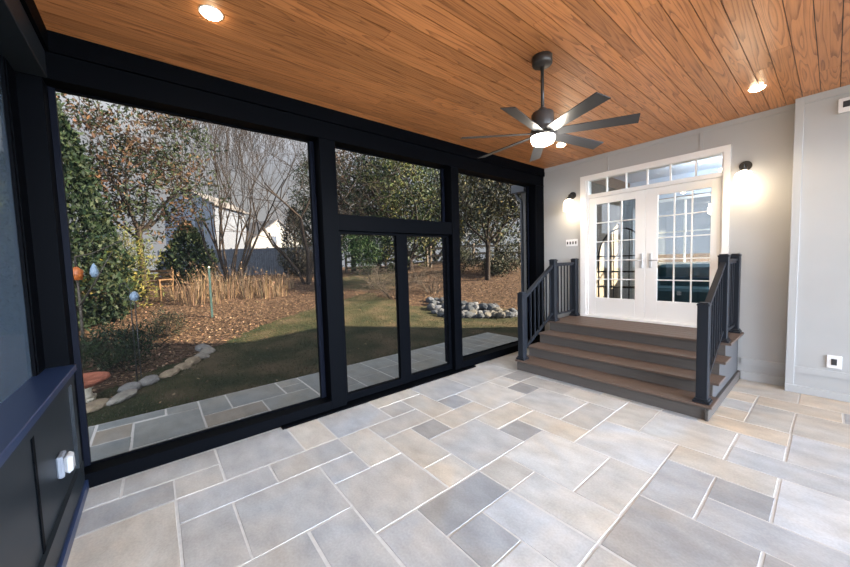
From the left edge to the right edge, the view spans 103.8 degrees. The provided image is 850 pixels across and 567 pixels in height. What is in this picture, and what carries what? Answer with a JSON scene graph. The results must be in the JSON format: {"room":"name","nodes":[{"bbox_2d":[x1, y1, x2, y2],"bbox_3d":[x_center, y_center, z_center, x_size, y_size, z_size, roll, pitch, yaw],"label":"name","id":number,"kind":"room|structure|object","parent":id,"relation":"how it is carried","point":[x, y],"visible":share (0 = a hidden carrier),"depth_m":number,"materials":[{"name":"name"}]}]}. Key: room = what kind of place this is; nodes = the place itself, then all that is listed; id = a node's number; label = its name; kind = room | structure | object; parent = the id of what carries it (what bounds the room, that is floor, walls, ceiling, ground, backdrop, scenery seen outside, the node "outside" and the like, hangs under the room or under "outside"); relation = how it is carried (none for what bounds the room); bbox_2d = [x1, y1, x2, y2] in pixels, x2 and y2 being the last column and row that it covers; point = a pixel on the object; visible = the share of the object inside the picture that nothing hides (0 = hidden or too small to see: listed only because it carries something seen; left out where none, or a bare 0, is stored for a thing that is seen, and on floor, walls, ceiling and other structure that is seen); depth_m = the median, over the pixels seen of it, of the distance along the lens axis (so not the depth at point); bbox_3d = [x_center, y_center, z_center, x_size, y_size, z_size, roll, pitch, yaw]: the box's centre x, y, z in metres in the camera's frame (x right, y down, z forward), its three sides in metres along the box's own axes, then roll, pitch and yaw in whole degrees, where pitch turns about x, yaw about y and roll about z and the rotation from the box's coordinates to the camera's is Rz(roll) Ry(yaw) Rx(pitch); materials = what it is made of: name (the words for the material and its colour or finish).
{"room":"sunroom","nodes":[
{"label":"sunroom","id":0,"kind":"room"},
{"bbox_2d":[0,0,48,77],"bbox_3d":[-1.222,-1.498,0.440,0.232,0.319,4.600,-5,5,-39],"label":"beam","id":1,"kind":"structure","parent":0,"point":[23,31],"depth_m":1.99,"materials":[{"name":"black paint"}]},
{"bbox_2d":[0,374,84,566],"bbox_3d":[-1.143,1.151,0.602,0.182,0.900,4.600,-5,5,-39],"label":"wall","id":2,"kind":"structure","parent":0,"point":[37,507],"depth_m":1.68,"materials":[{"name":"black paint"}]},
{"bbox_2d":[0,364,76,467],"bbox_3d":[-1.151,0.679,0.579,0.190,0.045,4.600,-5,5,-39],"label":"cap","id":3,"kind":"object","parent":2,"relation":"on","point":[21,410],"visible":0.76,"depth_m":1.70,"materials":[{"name":"blue paint"}]},
{"bbox_2d":[0,55,37,403],"bbox_3d":[-1.185,-0.334,0.391,0.040,2.000,4.450,-5,5,-39],"label":"window","id":4,"kind":"structure","parent":3,"relation":"on","point":[15,362],"depth_m":2.01,"materials":[{"name":"clear glass"}]},
{"bbox_2d":[5,58,45,374],"bbox_3d":[-2.643,-0.400,2.182,0.045,2.000,0.170,-5,5,-39],"label":"post","id":5,"kind":"object","parent":3,"relation":"on","point":[10,73],"visible":0.46,"depth_m":2.18,"materials":[{"name":"black paint"}]},
{"bbox_2d":[56,450,75,478],"bbox_3d":[-2.155,1.080,2.001,0.065,0.130,0.110,-5,5,-39],"label":"outlet","id":6,"kind":"object","parent":2,"relation":"attached to","point":[65,462],"visible":1,"depth_m":1.97,"materials":[{"name":"grey"}]},
{"bbox_2d":[57,480,88,566],"bbox_3d":[-1.062,1.556,0.684,0.040,0.075,4.600,-5,5,-39],"label":"baseboard","id":7,"kind":"structure","parent":2,"relation":"attached to","point":[63,559],"depth_m":2.02,"materials":[{"name":"blue paint"}]},
{"bbox_2d":[55,88,321,464],"bbox_3d":[-1.944,-0.061,3.083,1.890,2.832,0.024,-5,5,-39],"label":"window","id":8,"kind":"structure","parent":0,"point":[57,90],"depth_m":3.18,"materials":[{"name":"black paint"}]},
{"bbox_2d":[15,30,544,186],"bbox_3d":[-0.334,-1.763,4.252,6.400,0.319,0.242,-5,5,-39],"label":"beam","id":9,"kind":"structure","parent":0,"point":[73,64],"depth_m":3.02,"materials":[{"name":"black paint"}]},
{"bbox_2d":[34,0,849,168],"bbox_3d":[1.822,-1.866,1.789,6.350,0.060,6.437,-5,5,-39],"label":"ceiling","id":10,"kind":"structure","parent":0,"point":[445,70],"depth_m":2.68,"materials":[{"name":"brown wood"}]},
{"bbox_2d":[198,5,223,20],"bbox_3d":[-1.392,-1.747,2.167,0.140,0.026,0.140,-5,5,-39],"label":"recessed light","id":11,"kind":"object","parent":10,"relation":"in","point":[209,12],"visible":1,"depth_m":2.15,"materials":[{"name":"glass"}]},
{"bbox_2d":[461,51,639,161],"bbox_3d":[0.964,-1.515,2.786,1.360,0.711,1.329,-5,5,-39],"label":"ceiling fan","id":12,"kind":"object","parent":10,"relation":"hanging from","point":[545,130],"visible":1,"depth_m":2.69,"materials":[{"name":"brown metal"}]},
{"bbox_2d":[747,84,766,91],"bbox_3d":[3.368,-1.970,3.378,0.140,0.026,0.140,-5,5,-39],"label":"recessed light","id":13,"kind":"object","parent":10,"relation":"in","point":[758,87],"visible":1,"depth_m":3.35,"materials":[{"name":"glass"}]},
{"bbox_2d":[66,348,849,566],"bbox_3d":[1.807,1.486,1.945,6.800,0.121,6.330,-5,5,-39],"label":"floor","id":14,"kind":"structure","parent":0,"point":[492,463],"depth_m":2.35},
{"bbox_2d":[15,72,90,466],"bbox_3d":[-2.705,0.061,2.412,0.220,2.945,0.240,-5,5,-39],"label":"post","id":15,"kind":"object","parent":14,"relation":"on","point":[37,102],"visible":0.49,"depth_m":2.33,"materials":[{"name":"black metal"}]},
{"bbox_2d":[84,397,331,487],"bbox_3d":[-1.834,1.409,3.134,1.938,0.113,0.180,-5,5,-39],"label":"sill","id":16,"kind":"structure","parent":14,"relation":"on","point":[116,468],"depth_m":2.91,"materials":[{"name":"black paint"}]},
{"bbox_2d":[281,365,475,429],"bbox_3d":[-0.399,1.352,4.271,2.810,0.036,0.270,-5,5,-39],"label":"threshold","id":17,"kind":"object","parent":14,"relation":"on","point":[371,397],"visible":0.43,"depth_m":4.05,"materials":[{"name":"black paint"}]},
{"bbox_2d":[309,138,346,408],"bbox_3d":[-1.076,-0.069,3.699,0.230,2.945,0.180,-5,5,-39],"label":"post","id":18,"kind":"object","parent":17,"relation":"on","point":[322,151],"visible":0.91,"depth_m":3.65,"materials":[{"name":"black paint"}]},
{"bbox_2d":[339,231,406,401],"bbox_3d":[-0.632,0.365,4.090,0.895,1.967,0.060,-5,5,-39],"label":"door","id":19,"kind":"structure","parent":18,"relation":"attached to","point":[398,251],"depth_m":4.28,"materials":[{"name":"black paint"}]},
{"bbox_2d":[402,234,451,382],"bbox_3d":[0.032,0.310,4.642,0.835,1.967,0.060,-5,5,-39],"label":"door","id":20,"kind":"structure","parent":17,"relation":"on","point":[411,376],"depth_m":4.64,"materials":[{"name":"black paint"}]},
{"bbox_2d":[338,214,451,234],"bbox_3d":[-0.339,-0.733,4.282,1.730,0.180,0.170,-5,5,-39],"label":"bar","id":21,"kind":"object","parent":20,"relation":"attached to","point":[352,223],"visible":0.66,"depth_m":4.11,"materials":[{"name":"black paint"}]},
{"bbox_2d":[335,146,442,221],"bbox_3d":[-0.413,-1.212,4.290,1.685,0.780,0.024,-5,5,-39],"label":"window","id":22,"kind":"structure","parent":21,"relation":"on","point":[335,146],"depth_m":4.46,"materials":[{"name":"black paint"}]},
{"bbox_2d":[441,167,462,369],"bbox_3d":[0.394,-0.189,4.893,0.195,2.945,0.180,-5,5,-39],"label":"post","id":23,"kind":"object","parent":17,"relation":"on","point":[450,183],"visible":0.83,"depth_m":4.83,"materials":[{"name":"black paint"}]},
{"bbox_2d":[463,338,536,367],"bbox_3d":[1.273,1.155,5.660,1.963,0.113,0.180,-5,5,-39],"label":"sill","id":24,"kind":"structure","parent":17,"relation":"on","point":[484,356],"depth_m":5.42,"materials":[{"name":"black paint"}]},
{"bbox_2d":[458,172,528,356],"bbox_3d":[1.167,-0.315,5.613,1.925,2.832,0.024,-5,5,-39],"label":"window","id":25,"kind":"structure","parent":24,"relation":"on","point":[458,172],"depth_m":6.15,"materials":[{"name":"black paint"}]},
{"bbox_2d":[515,315,743,421],"bbox_3d":[2.673,0.938,4.538,1.716,0.600,2.215,-5,5,-39],"label":"porch steps","id":26,"kind":"structure","parent":14,"relation":"on","point":[652,364],"depth_m":4.14,"materials":[{"name":"brown wood"}]},
{"bbox_2d":[516,258,579,360],"bbox_3d":[2.008,0.335,5.324,1.687,1.445,0.136,-5,5,-39],"label":"stair railing","id":27,"kind":"object","parent":26,"relation":"on","point":[553,269],"visible":1,"depth_m":5.28,"materials":[{"name":"black metal"}]},
{"bbox_2d":[692,253,741,404],"bbox_3d":[3.312,0.395,3.726,1.687,1.445,0.136,-5,5,-39],"label":"stair railing","id":28,"kind":"object","parent":26,"relation":"on","point":[719,315],"visible":1,"depth_m":3.56,"materials":[{"name":"black metal"}]},
{"bbox_2d":[591,167,721,297],"bbox_3d":[5.359,-0.819,5.255,3.240,2.850,5.100,-5,5,-39],"label":"wall","id":29,"kind":"structure","parent":0,"point":[599,186],"depth_m":7.31,"materials":[{"name":"white paint"}]},
{"bbox_2d":[658,193,710,264],"bbox_3d":[5.675,-1.151,7.282,0.085,1.480,1.100,-5,5,-39],"label":"window","id":30,"kind":"structure","parent":29,"relation":"in","point":[705,194],"depth_m":7.28,"materials":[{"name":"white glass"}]},
{"bbox_2d":[521,103,794,386],"bbox_3d":[4.359,-0.422,3.807,0.182,3.500,7.500,-5,5,-39],"label":"wall","id":31,"kind":"structure","parent":0,"point":[759,214],"depth_m":4.13,"materials":[{"name":"grey paint"}]},
{"bbox_2d":[511,185,525,291],"bbox_3d":[1.881,-0.374,6.591,0.120,3.110,0.300,-5,5,-39],"label":"downspout","id":32,"kind":"object","parent":31,"relation":"attached to","point":[515,189],"visible":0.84,"depth_m":6.50,"materials":[{"name":"grey"}]},
{"bbox_2d":[527,185,544,341],"bbox_3d":[2.080,-0.327,6.264,0.310,2.945,0.180,-5,5,-39],"label":"post","id":33,"kind":"object","parent":31,"relation":"attached to","point":[535,193],"visible":0.64,"depth_m":6.17,"materials":[{"name":"black paint"}]},
{"bbox_2d":[563,192,575,211],"bbox_3d":[2.485,-1.413,5.722,0.228,0.335,0.176,-5,5,-39],"label":"wall sconce","id":34,"kind":"object","parent":31,"relation":"attached to","point":[568,205],"visible":1,"depth_m":5.67,"materials":[{"name":"glass"}]},
{"bbox_2d":[580,144,730,327],"bbox_3d":[3.315,-0.599,5.024,0.165,2.365,1.903,-5,5,-39],"label":"door","id":35,"kind":"structure","parent":31,"relation":"in","point":[645,307],"depth_m":4.97,"materials":[{"name":"white paint"}]},
{"bbox_2d":[733,161,753,188],"bbox_3d":[3.864,-1.331,4.035,0.228,0.335,0.176,-5,5,-39],"label":"wall sconce","id":36,"kind":"object","parent":31,"relation":"attached to","point":[744,178],"visible":1,"depth_m":3.99,"materials":[{"name":"glass"}]},
{"bbox_2d":[613,155,721,182],"bbox_3d":[5.314,-2.276,5.164,3.240,0.070,5.100,-5,5,-39],"label":"ceiling","id":37,"kind":"structure","parent":0,"point":[713,162],"depth_m":6.88,"materials":[{"name":"white paint"}]},
{"bbox_2d":[785,85,849,393],"bbox_3d":[5.171,-0.353,2.576,0.162,3.264,3.162,-5,5,-39],"label":"wall","id":38,"kind":"structure","parent":0,"point":[818,316],"depth_m":3.59,"materials":[{"name":"grey paint"}]},
{"bbox_2d":[784,383,849,402],"bbox_3d":[5.160,1.238,2.628,0.027,0.085,3.165,-5,5,-39],"label":"baseboard","id":39,"kind":"structure","parent":38,"relation":"attached to","point":[844,397],"depth_m":3.65,"materials":[{"name":"grey paint"}]},
{"bbox_2d":[826,355,841,368],"bbox_3d":[4.375,0.841,3.561,0.017,0.140,0.105,-5,5,-39],"label":"outlet","id":40,"kind":"object","parent":38,"relation":"attached to","point":[832,361],"visible":1,"depth_m":3.56,"materials":[{"name":"white plastic"}]},
{"bbox_2d":[838,97,849,113],"bbox_3d":[4.314,-1.819,3.360,0.028,0.145,0.183,-5,5,-39],"label":"wall speaker","id":41,"kind":"object","parent":38,"relation":"attached to","point":[844,103],"visible":1,"depth_m":3.40,"materials":[{"name":"white plastic"}]},
{"bbox_3d":[5.402,0.577,5.342,3.240,0.150,5.100,-5,5,-39],"label":"floor","id":42,"kind":"structure","parent":0,"visible":0},
{"bbox_2d":[597,227,634,298],"bbox_3d":[3.811,-0.296,6.465,0.220,1.552,0.872,-5,5,-39],"label":"rack","id":43,"kind":"object","parent":42,"relation":"on","point":[629,229],"visible":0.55,"depth_m":6.54,"materials":[{"name":"black metal"}]},
{"bbox_2d":[597,285,634,288],"bbox_3d":[3.822,0.066,6.487,0.220,0.025,0.840,-5,5,-39],"label":"shelf","id":44,"kind":"object","parent":43,"relation":"attached to","point":[598,286],"depth_m":6.48,"materials":[{"name":"wood"}]},
{"bbox_2d":[620,186,636,298],"bbox_3d":[4.479,-0.856,7.327,0.034,2.480,0.336,-5,5,-39],"label":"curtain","id":45,"kind":"object","parent":42,"relation":"on","point":[628,205],"visible":0.55,"depth_m":7.33,"materials":[{"name":"white fabric"}]},
{"bbox_2d":[657,264,709,302],"bbox_3d":[5.076,0.053,5.960,0.900,0.800,1.940,-5,5,-39],"label":"sofa","id":46,"kind":"object","parent":42,"relation":"on","point":[700,289],"visible":0.2,"depth_m":6.20,"materials":[{"name":"teal fabric"}]},
{"label":"outside","id":47,"kind":"structure","parent":0,"visible":0},
{"bbox_2d":[79,253,709,426],"bbox_3d":[2.477,-0.884,25.820,125.000,1.800,120.000,-5,5,-39],"label":"ground","id":48,"kind":"structure","parent":47,"point":[474,285],"depth_m":8.10,"materials":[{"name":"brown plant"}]},
{"bbox_2d":[83,371,110,402],"bbox_3d":[-4.529,1.403,4.387,0.584,0.315,0.584,-5,5,-39],"label":"birdbath","id":49,"kind":"object","parent":48,"relation":"on","point":[91,379],"visible":0.38,"depth_m":4.42,"materials":[{"name":"stone"}]},
{"bbox_2d":[83,371,110,388],"bbox_3d":[-4.532,1.308,4.381,0.584,0.125,0.584,-5,5,-39],"label":"bowl","id":50,"kind":"object","parent":49,"relation":"on","point":[91,379],"depth_m":4.50,"materials":[{"name":"ceramic"}]},
{"bbox_2d":[86,398,108,412],"bbox_3d":[-4.142,1.538,4.144,0.281,0.127,0.452,-2,4,-11],"label":"edging stone","id":51,"kind":"object","parent":48,"relation":"on","point":[98,404],"visible":0.48,"depth_m":4.11,"materials":[{"name":"stone"}]},
{"bbox_2d":[74,240,121,343],"bbox_3d":[-6.864,0.241,6.955,1.188,2.237,0.232,-1,4,8],"label":"branch","id":52,"kind":"object","parent":48,"relation":"on","point":[80,302],"visible":0.93,"depth_m":6.97,"materials":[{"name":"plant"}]},
{"bbox_2d":[73,260,83,279],"bbox_3d":[-7.314,-0.309,6.979,0.220,0.480,0.220,-5,5,-39],"label":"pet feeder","id":53,"kind":"object","parent":52,"relation":"hanging from","point":[77,272],"visible":0.8,"depth_m":6.94,"materials":[{"name":"brown ceramic"}]},
{"bbox_2d":[89,254,98,277],"bbox_3d":[-6.945,-0.371,6.980,0.150,0.500,0.150,-5,5,-39],"label":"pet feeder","id":54,"kind":"object","parent":52,"relation":"hanging from","point":[94,272],"visible":0.97,"depth_m":6.95,"materials":[{"name":"glass"}]},
{"bbox_2d":[56,98,146,330],"bbox_3d":[-8.786,-1.760,7.930,3.227,5.964,3.307,-2,4,-6],"label":"evergreen tree","id":55,"kind":"object","parent":48,"relation":"on","point":[77,172],"visible":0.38,"depth_m":7.98,"materials":[{"name":"green plant"}]},
{"bbox_2d":[106,389,137,405],"bbox_3d":[-4.012,1.513,4.407,0.245,0.152,0.443,-2,4,-5],"label":"edging stone","id":56,"kind":"object","parent":48,"relation":"on","point":[120,397],"visible":0.88,"depth_m":4.33,"materials":[{"name":"stone"}]},
{"bbox_2d":[68,202,176,312],"bbox_3d":[-9.069,-0.518,9.267,3.496,3.459,3.114,-3,4,-16],"label":"shrub","id":57,"kind":"object","parent":48,"relation":"on","point":[134,241],"visible":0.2,"depth_m":9.43,"materials":[{"name":"green plant"}]},
{"bbox_2d":[79,312,177,372],"bbox_3d":[-5.505,1.065,5.707,1.854,1.174,1.832,-2,4,-8],"label":"juniper","id":58,"kind":"object","parent":48,"relation":"on","point":[126,342],"visible":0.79,"depth_m":5.66,"materials":[{"name":"green plant"}]},
{"bbox_2d":[117,381,142,392],"bbox_3d":[-4.173,1.490,4.718,0.215,0.164,0.283,-1,4,8],"label":"edging stone","id":59,"kind":"object","parent":48,"relation":"on","point":[131,385],"visible":0.62,"depth_m":4.68,"materials":[{"name":"stone"}]},
{"bbox_2d":[119,282,141,381],"bbox_3d":[-4.442,0.745,5.011,0.239,1.526,0.032,-2,4,4],"label":"hook","id":60,"kind":"object","parent":48,"relation":"on","point":[124,282],"visible":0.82,"depth_m":5.00,"materials":[{"name":"black metal"}]},
{"bbox_2d":[56,93,231,301],"bbox_3d":[-8.997,-2.846,10.352,5.526,7.024,5.031,-4,4,-35],"label":"tree","id":61,"kind":"object","parent":48,"relation":"on","point":[124,204],"visible":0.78,"depth_m":10.08,"materials":[{"name":"green plant"}]},
{"bbox_2d":[138,374,159,386],"bbox_3d":[-4.178,1.475,5.016,0.284,0.157,0.370,-5,5,-39],"label":"edging stone","id":62,"kind":"object","parent":48,"relation":"on","point":[151,379],"visible":0.73,"depth_m":4.95,"materials":[{"name":"stone"}]},
{"bbox_2d":[134,269,173,300],"bbox_3d":[-8.952,0.070,10.730,1.295,0.992,0.673,-2,4,-1],"label":"garden bench","id":63,"kind":"object","parent":48,"relation":"on","point":[158,281],"visible":0.53,"depth_m":10.97,"materials":[{"name":"brown wood"}]},
{"bbox_2d":[139,303,191,338],"bbox_3d":[-5.972,0.872,7.639,0.967,0.941,0.897,0,4,21],"label":"boxwood","id":64,"kind":"object","parent":48,"relation":"on","point":[164,316],"visible":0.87,"depth_m":7.66,"materials":[{"name":"green plant"}]},
{"bbox_2d":[159,368,179,378],"bbox_3d":[-4.122,1.454,5.370,0.223,0.111,0.368,-3,4,-14],"label":"edging stone","id":65,"kind":"object","parent":48,"relation":"on","point":[168,373],"visible":0.93,"depth_m":5.31,"materials":[{"name":"stone"}]},
{"bbox_2d":[161,282,186,301],"bbox_3d":[-7.824,0.206,10.512,0.676,0.711,0.757,-3,4,-17],"label":"clump","id":66,"kind":"object","parent":48,"relation":"on","point":[176,296],"visible":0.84,"depth_m":10.47,"materials":[{"name":"beige plant"}]},
{"bbox_2d":[174,362,191,369],"bbox_3d":[-4.148,1.434,5.738,0.233,0.140,0.328,-1,4,6],"label":"edging stone","id":67,"kind":"object","parent":48,"relation":"on","point":[184,365],"visible":0.74,"depth_m":5.66,"materials":[{"name":"stone"}]},
{"bbox_2d":[154,219,219,284],"bbox_3d":[-10.275,-1.331,14.510,2.371,2.935,2.402,0,4,31],"label":"yew","id":68,"kind":"object","parent":48,"relation":"on","point":[192,256],"visible":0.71,"depth_m":14.01,"materials":[{"name":"green plant"}]},
{"bbox_2d":[164,267,217,305],"bbox_3d":[-7.182,0.062,10.186,1.269,1.192,1.133,0,4,21],"label":"clump","id":69,"kind":"object","parent":48,"relation":"on","point":[194,299],"visible":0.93,"depth_m":10.14,"materials":[{"name":"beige plant"}]},
{"bbox_2d":[185,356,200,364],"bbox_3d":[-4.211,1.408,6.043,0.225,0.149,0.455,-3,4,-24],"label":"edging stone","id":70,"kind":"object","parent":48,"relation":"on","point":[193,360],"visible":0.69,"depth_m":5.97,"materials":[{"name":"stone"}]},
{"bbox_2d":[182,273,209,299],"bbox_3d":[-7.378,0.090,10.815,0.818,0.862,0.918,-4,4,-27],"label":"clump","id":71,"kind":"object","parent":48,"relation":"on","point":[205,293],"visible":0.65,"depth_m":10.86,"materials":[{"name":"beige plant"}]},
{"bbox_2d":[185,266,215,293],"bbox_3d":[-7.771,-0.113,11.530,0.957,1.007,1.072,1,4,33],"label":"clump","id":72,"kind":"object","parent":48,"relation":"on","point":[211,266],"visible":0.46,"depth_m":11.51,"materials":[{"name":"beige plant"}]},
{"bbox_2d":[157,190,248,249],"bbox_3d":[-23.770,-5.161,36.703,5.700,9.100,6.600,-2,4,0],"label":"house","id":73,"kind":"structure","parent":48,"relation":"on","point":[229,236],"depth_m":33.96,"materials":[{"name":"grey"}]},
{"bbox_2d":[207,266,212,316],"bbox_3d":[-5.874,0.278,9.123,0.070,1.520,0.070,-5,5,-39],"label":"post","id":74,"kind":"object","parent":48,"relation":"on","point":[208,267],"visible":0.93,"depth_m":9.10,"materials":[{"name":"teal"}]},
{"bbox_2d":[195,262,229,289],"bbox_3d":[-8.088,-0.316,12.461,1.200,1.126,1.071,-1,4,11],"label":"clump","id":75,"kind":"object","parent":48,"relation":"on","point":[213,278],"visible":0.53,"depth_m":12.44,"materials":[{"name":"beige plant"}]},
{"bbox_2d":[202,286,227,303],"bbox_3d":[-6.549,0.315,10.406,0.710,0.667,0.634,-3,4,-16],"label":"clump","id":76,"kind":"object","parent":48,"relation":"on","point":[216,299],"visible":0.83,"depth_m":10.53,"materials":[{"name":"beige plant"}]},
{"bbox_2d":[210,270,240,299],"bbox_3d":[-6.675,0.000,11.082,1.119,1.051,0.999,-1,4,7],"label":"clump","id":77,"kind":"object","parent":48,"relation":"on","point":[226,289],"visible":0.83,"depth_m":11.05,"materials":[{"name":"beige plant"}]},
{"bbox_2d":[131,107,336,283],"bbox_3d":[-8.044,-5.629,13.689,8.128,11.445,8.054,-2,4,-4],"label":"bare tree","id":78,"kind":"object","parent":48,"relation":"on","point":[241,137],"visible":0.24,"depth_m":13.97,"materials":[{"name":"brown plant"}]},
{"bbox_2d":[157,247,313,276],"bbox_3d":[-11.659,-1.361,21.994,11.915,2.030,0.145,-2,4,0],"label":"fence","id":79,"kind":"object","parent":48,"relation":"on","point":[266,261],"visible":0.2,"depth_m":21.91,"materials":[{"name":"wood"}]},
{"bbox_2d":[226,262,257,287],"bbox_3d":[-7.096,-0.331,12.904,1.026,1.080,1.150,-2,4,-9],"label":"clump","id":80,"kind":"object","parent":48,"relation":"on","point":[237,275],"visible":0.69,"depth_m":12.99,"materials":[{"name":"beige plant"}]},
{"bbox_2d":[227,275,257,298],"bbox_3d":[-6.125,0.051,11.430,0.986,0.926,0.880,0,4,25],"label":"clump","id":81,"kind":"object","parent":48,"relation":"on","point":[247,291],"visible":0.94,"depth_m":11.28,"materials":[{"name":"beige plant"}]},
{"bbox_2d":[245,269,277,298],"bbox_3d":[-5.667,-0.035,11.675,1.184,1.112,1.057,-2,4,-10],"label":"clump","id":82,"kind":"object","parent":48,"relation":"on","point":[266,293],"visible":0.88,"depth_m":11.64,"materials":[{"name":"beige plant"}]},
{"bbox_2d":[246,219,299,248],"bbox_3d":[-22.968,-5.115,47.629,6.600,7.600,8.700,0,4,29],"label":"house","id":83,"kind":"structure","parent":48,"relation":"on","point":[261,243],"depth_m":45.36,"materials":[{"name":"grey"}]},
{"bbox_2d":[264,271,292,296],"bbox_3d":[-5.353,-0.004,12.144,1.007,0.946,0.899,-4,4,-34],"label":"clump","id":84,"kind":"object","parent":48,"relation":"on","point":[280,288],"visible":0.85,"depth_m":12.00,"materials":[{"name":"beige plant"}]},
{"bbox_2d":[169,119,414,284],"bbox_3d":[-5.291,-3.740,14.275,8.851,7.771,10.744,-4,4,-26],"label":"tree","id":85,"kind":"object","parent":48,"relation":"on","point":[309,268],"visible":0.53,"depth_m":13.61,"materials":[{"name":"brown plant"}]},
{"bbox_2d":[276,206,311,275],"bbox_3d":[-7.175,-2.302,18.320,2.022,4.000,2.007,-3,4,-22],"label":"arborvitae","id":86,"kind":"object","parent":48,"relation":"on","point":[290,213],"visible":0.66,"depth_m":18.08,"materials":[{"name":"green plant"}]},
{"bbox_2d":[82,266,519,406],"bbox_3d":[-2.238,0.331,11.549,17.578,1.480,15.070,-2,4,0],"label":"fallen leaves","id":87,"kind":"object","parent":48,"relation":"on","point":[205,308],"visible":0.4,"depth_m":9.20,"materials":[{"name":"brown plant"}]},
{"bbox_2d":[289,247,313,275],"bbox_3d":[-6.062,-1.112,17.385,1.906,1.869,2.011,-3,4,-25],"label":"shrub","id":88,"kind":"object","parent":48,"relation":"on","point":[303,261],"visible":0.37,"depth_m":17.25,"materials":[{"name":"green plant"}]},
{"bbox_2d":[253,151,350,259],"bbox_3d":[-8.970,-6.436,29.274,9.656,10.868,10.367,-5,5,-39],"label":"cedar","id":89,"kind":"object","parent":48,"relation":"on","point":[306,199],"visible":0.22,"depth_m":27.76,"materials":[{"name":"green plant"}]},
{"bbox_2d":[87,282,517,425],"bbox_3d":[-2.761,0.680,10.307,10.611,0.901,9.475,-5,5,-39],"label":"grass","id":90,"kind":"structure","parent":48,"relation":"on","point":[301,349],"depth_m":6.31,"materials":[{"name":"green plant"}]},
{"bbox_2d":[88,332,517,461],"bbox_3d":[-2.234,1.565,3.731,10.780,0.151,1.540,-5,5,-39],"label":"patio","id":91,"kind":"structure","parent":48,"relation":"on","point":[120,436],"depth_m":4.05,"materials":[{"name":"grey stone"}]},
{"bbox_2d":[296,150,381,271],"bbox_3d":[-5.347,-6.503,24.871,6.806,11.416,9.712,0,4,29],"label":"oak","id":92,"kind":"object","parent":48,"relation":"on","point":[344,151],"visible":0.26,"depth_m":23.61,"materials":[{"name":"green plant"}]},
{"bbox_2d":[287,151,426,271],"bbox_3d":[-4.450,-5.171,23.118,9.236,11.080,12.237,-1,4,12],"label":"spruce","id":93,"kind":"object","parent":48,"relation":"on","point":[362,157],"visible":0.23,"depth_m":21.95,"materials":[{"name":"green plant"}]},
{"bbox_2d":[341,234,388,274],"bbox_3d":[-3.725,-1.893,19.373,3.239,3.181,3.104,-5,5,-39],"label":"round bush","id":94,"kind":"object","parent":48,"relation":"on","point":[354,245],"visible":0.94,"depth_m":18.94,"materials":[{"name":"green plant"}]},
{"bbox_2d":[345,259,393,290],"bbox_3d":[-1.962,-0.221,13.244,2.554,1.556,2.362,-5,5,-44],"label":"shrub","id":95,"kind":"object","parent":48,"relation":"on","point":[364,277],"visible":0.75,"depth_m":13.23,"materials":[{"name":"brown plant"}]},
{"bbox_2d":[344,249,428,272],"bbox_3d":[-2.647,-1.477,22.446,5.858,1.781,0.169,-1,4,10],"label":"rail fence","id":96,"kind":"object","parent":48,"relation":"on","point":[427,257],"visible":0.36,"depth_m":22.43,"materials":[{"name":"brown wood"}]},
{"bbox_2d":[361,263,423,298],"bbox_3d":[-1.081,0.095,11.507,2.406,1.607,1.973,-1,4,7],"label":"shrub","id":97,"kind":"object","parent":48,"relation":"on","point":[413,277],"visible":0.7,"depth_m":11.55,"materials":[{"name":"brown plant"}]},
{"bbox_2d":[341,156,482,271],"bbox_3d":[-0.349,-5.346,20.735,10.590,10.168,8.338,-5,5,-42],"label":"tree","id":98,"kind":"object","parent":48,"relation":"on","point":[392,203],"visible":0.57,"depth_m":20.08,"materials":[{"name":"green plant"}]},
{"bbox_2d":[394,165,473,264],"bbox_3d":[1.154,-5.663,26.784,8.354,11.777,10.796,-2,4,-11],"label":"holly","id":99,"kind":"object","parent":48,"relation":"on","point":[435,258],"visible":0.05,"depth_m":24.96,"materials":[{"name":"green plant"}]},
{"bbox_2d":[408,259,466,293],"bbox_3d":[0.266,-0.098,12.730,2.399,1.646,2.280,1,5,38],"label":"shrub","id":100,"kind":"object","parent":48,"relation":"on","point":[422,273],"visible":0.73,"depth_m":12.53,"materials":[{"name":"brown plant"}]},
{"bbox_2d":[438,243,485,271],"bbox_3d":[2.011,-1.294,17.064,2.680,1.774,2.476,-5,5,-39],"label":"bush","id":101,"kind":"object","parent":48,"relation":"on","point":[465,256],"visible":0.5,"depth_m":16.94,"materials":[{"name":"green plant"}]},
{"bbox_2d":[432,175,494,256],"bbox_3d":[3.513,-6.213,29.476,7.469,9.765,7.634,-3,4,-19],"label":"tree","id":102,"kind":"object","parent":48,"relation":"on","point":[466,231],"visible":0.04,"depth_m":29.28,"materials":[{"name":"green plant"}]},
{"bbox_2d":[422,173,520,279],"bbox_3d":[2.458,-3.334,14.341,5.385,6.591,5.540,1,5,40],"label":"oak","id":103,"kind":"object","parent":48,"relation":"on","point":[493,208],"visible":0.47,"depth_m":13.89,"materials":[{"name":"green plant"}]},
{"bbox_2d":[429,242,520,266],"bbox_3d":[4.153,-1.586,19.446,8.026,1.607,0.168,-1,4,15],"label":"rail fence","id":104,"kind":"object","parent":48,"relation":"on","point":[519,244],"visible":0.23,"depth_m":19.76,"materials":[{"name":"brown wood"}]},
{"bbox_2d":[460,175,519,251],"bbox_3d":[5.149,-5.606,23.956,7.109,8.195,6.052,-4,4,-34],"label":"maple","id":105,"kind":"object","parent":48,"relation":"on","point":[507,230],"visible":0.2,"depth_m":23.45,"materials":[{"name":"green plant"}]},
{"bbox_2d":[475,251,513,275],"bbox_3d":[3.219,-0.873,15.496,1.946,1.457,2.069,-5,5,-39],"label":"bush","id":106,"kind":"object","parent":48,"relation":"on","point":[497,266],"visible":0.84,"depth_m":15.34,"materials":[{"name":"green plant"}]},
{"bbox_2d":[490,235,520,271],"bbox_3d":[4.184,-1.451,16.567,2.632,2.042,2.324,-5,5,-42],"label":"bush","id":107,"kind":"object","parent":48,"relation":"on","point":[508,248],"visible":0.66,"depth_m":16.23,"materials":[{"name":"green plant"}]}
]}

